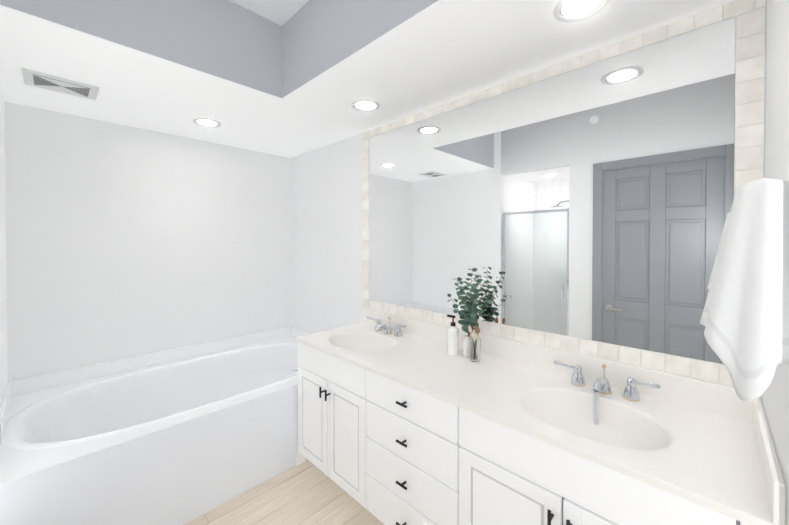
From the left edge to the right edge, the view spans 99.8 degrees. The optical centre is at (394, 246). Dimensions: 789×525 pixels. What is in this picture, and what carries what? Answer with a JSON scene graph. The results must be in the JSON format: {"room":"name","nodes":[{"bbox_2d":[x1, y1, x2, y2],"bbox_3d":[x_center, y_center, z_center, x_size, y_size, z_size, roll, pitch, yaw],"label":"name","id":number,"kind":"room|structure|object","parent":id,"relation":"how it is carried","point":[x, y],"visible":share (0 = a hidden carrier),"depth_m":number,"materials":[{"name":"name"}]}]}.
{"room":"bathroom","nodes":[
{"label":"bathroom","id":0,"kind":"room"},
{"bbox_2d":[0,90,7,406],"bbox_3d":[-1.341,0.054,0.938,3.480,3.060,0.100,1,1,44],"label":"wall","id":1,"kind":"structure","parent":0,"point":[3,339],"depth_m":2.04,"materials":[{"name":"paint"}]},
{"bbox_2d":[4,101,291,381],"bbox_3d":[-2.232,0.035,2.590,0.100,3.060,3.250,1,1,44],"label":"wall","id":2,"kind":"structure","parent":0,"point":[124,241],"depth_m":2.65,"materials":[{"name":"white paint"}]},
{"bbox_2d":[230,0,308,25],"bbox_3d":[-0.390,-1.436,0.939,2.140,0.080,1.250,1,1,44],"label":"ceiling","id":3,"kind":"structure","parent":0,"point":[281,12],"depth_m":1.96,"materials":[{"name":"white paint"}]},
{"bbox_2d":[183,459,383,524],"bbox_3d":[-0.947,1.629,1.361,3.680,0.100,3.250,1,1,44],"label":"floor","id":4,"kind":"structure","parent":0,"point":[307,492],"depth_m":2.01,"materials":[{"name":"brown wood"}]},
{"bbox_2d":[0,326,312,524],"bbox_3d":[-1.413,1.226,2.512,1.197,0.680,2.034,1,1,44],"label":"bathtub","id":5,"kind":"object","parent":4,"relation":"on","point":[181,435],"visible":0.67,"depth_m":2.06,"materials":[{"name":"white ceramic"}]},
{"bbox_2d":[296,452,305,465],"bbox_3d":[-0.675,1.525,2.402,0.013,0.085,0.075,1,1,44],"label":"baseboard","id":6,"kind":"structure","parent":4,"relation":"on","point":[300,458],"depth_m":2.39,"materials":[{"name":"white wood"}]},
{"bbox_2d":[295,308,785,524],"bbox_3d":[0.317,1.054,1.792,2.266,1.040,0.654,1,1,44],"label":"bathroom vanity","id":7,"kind":"object","parent":4,"relation":"on","point":[405,421],"visible":1,"depth_m":1.43,"materials":[{"name":"white wood"}]},
{"bbox_2d":[367,316,406,336],"bbox_3d":[-0.081,0.588,2.443,0.415,0.118,0.166,1,1,44],"label":"faucet","id":8,"kind":"object","parent":7,"relation":"on","point":[380,330],"depth_m":2.45,"materials":[{"name":"silver metal"}]},
{"bbox_2d":[447,315,458,355],"bbox_3d":[0.353,0.535,2.010,0.076,0.232,0.072,1,1,44],"label":"soap dispenser","id":9,"kind":"object","parent":7,"relation":"on","point":[452,340],"visible":1,"depth_m":1.98,"materials":[{"name":"white"}]},
{"bbox_2d":[447,268,491,357],"bbox_3d":[0.436,0.390,1.950,0.299,0.524,0.130,1,1,44],"label":"potted plant","id":10,"kind":"object","parent":7,"relation":"on","point":[469,311],"visible":0.96,"depth_m":1.95,"materials":[{"name":"green plant"}]},
{"bbox_2d":[468,325,480,361],"bbox_3d":[0.461,0.553,1.895,0.069,0.199,0.069,1,1,44],"label":"glass","id":11,"kind":"object","parent":7,"relation":"on","point":[474,347],"visible":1,"depth_m":1.87,"materials":[{"name":"clear glass"}]},
{"bbox_2d":[554,360,660,424],"bbox_3d":[0.916,0.649,1.475,0.415,0.220,0.167,1,1,44],"label":"faucet","id":12,"kind":"object","parent":7,"relation":"on","point":[579,401],"depth_m":1.44,"materials":[{"name":"silver metal"}]},
{"bbox_2d":[0,0,735,157],"bbox_3d":[-0.596,-1.215,1.692,3.480,0.540,2.040,1,1,44],"label":"ceiling","id":13,"kind":"structure","parent":0,"point":[438,53],"depth_m":1.78,"materials":[{"name":"white paint"}]},
{"bbox_2d":[21,67,99,100],"bbox_3d":[-1.950,-0.942,1.950,0.250,0.010,0.310,1,1,44],"label":"ceiling vent","id":14,"kind":"object","parent":13,"relation":"in","point":[33,78],"visible":0.98,"depth_m":1.93,"materials":[{"name":"white metal"}]},
{"bbox_2d":[192,118,221,127],"bbox_3d":[-1.443,-0.950,2.559,0.198,0.006,0.198,1,1,44],"label":"recessed light","id":15,"kind":"object","parent":13,"relation":"in","point":[207,122],"visible":0.98,"depth_m":2.55,"materials":[{"name":"white"}]},
{"bbox_2d":[351,99,379,111],"bbox_3d":[-0.194,-0.947,2.238,0.198,0.006,0.198,1,1,44],"label":"recessed light","id":16,"kind":"object","parent":13,"relation":"in","point":[365,105],"visible":1,"depth_m":2.23,"materials":[{"name":"white"}]},
{"bbox_2d":[553,0,609,22],"bbox_3d":[0.726,-0.936,1.290,0.198,0.006,0.198,1,1,44],"label":"recessed light","id":17,"kind":"object","parent":13,"relation":"in","point":[568,11],"visible":1,"depth_m":1.31,"materials":[{"name":"white"}]},
{"bbox_2d":[291,0,766,401],"bbox_3d":[0.185,0.037,2.439,3.580,3.060,0.100,1,1,44],"label":"wall","id":18,"kind":"structure","parent":0,"point":[326,237],"depth_m":3.17,"materials":[{"name":"white paint"}]},
{"bbox_2d":[362,0,765,385],"bbox_3d":[0.543,-0.207,2.010,2.270,1.478,0.008,1,1,44],"label":"mirror","id":19,"kind":"object","parent":18,"relation":"attached to","point":[582,204],"visible":0.96,"depth_m":1.62,"materials":[{"name":"white mirror"}]},
{"bbox_2d":[762,0,788,524],"bbox_3d":[0.654,0.059,0.423,0.100,3.060,2.140,1,1,44],"label":"wall","id":20,"kind":"structure","parent":0,"point":[775,399],"depth_m":0.94,"materials":[{"name":"white paint"}]},
{"bbox_2d":[700,178,788,401],"bbox_3d":[0.922,0.093,0.886,0.159,0.538,0.324,1,1,44],"label":"towel","id":21,"kind":"object","parent":20,"relation":"attached to","point":[744,320],"visible":1,"depth_m":0.79,"materials":[{"name":"white fabric"}]}
]}

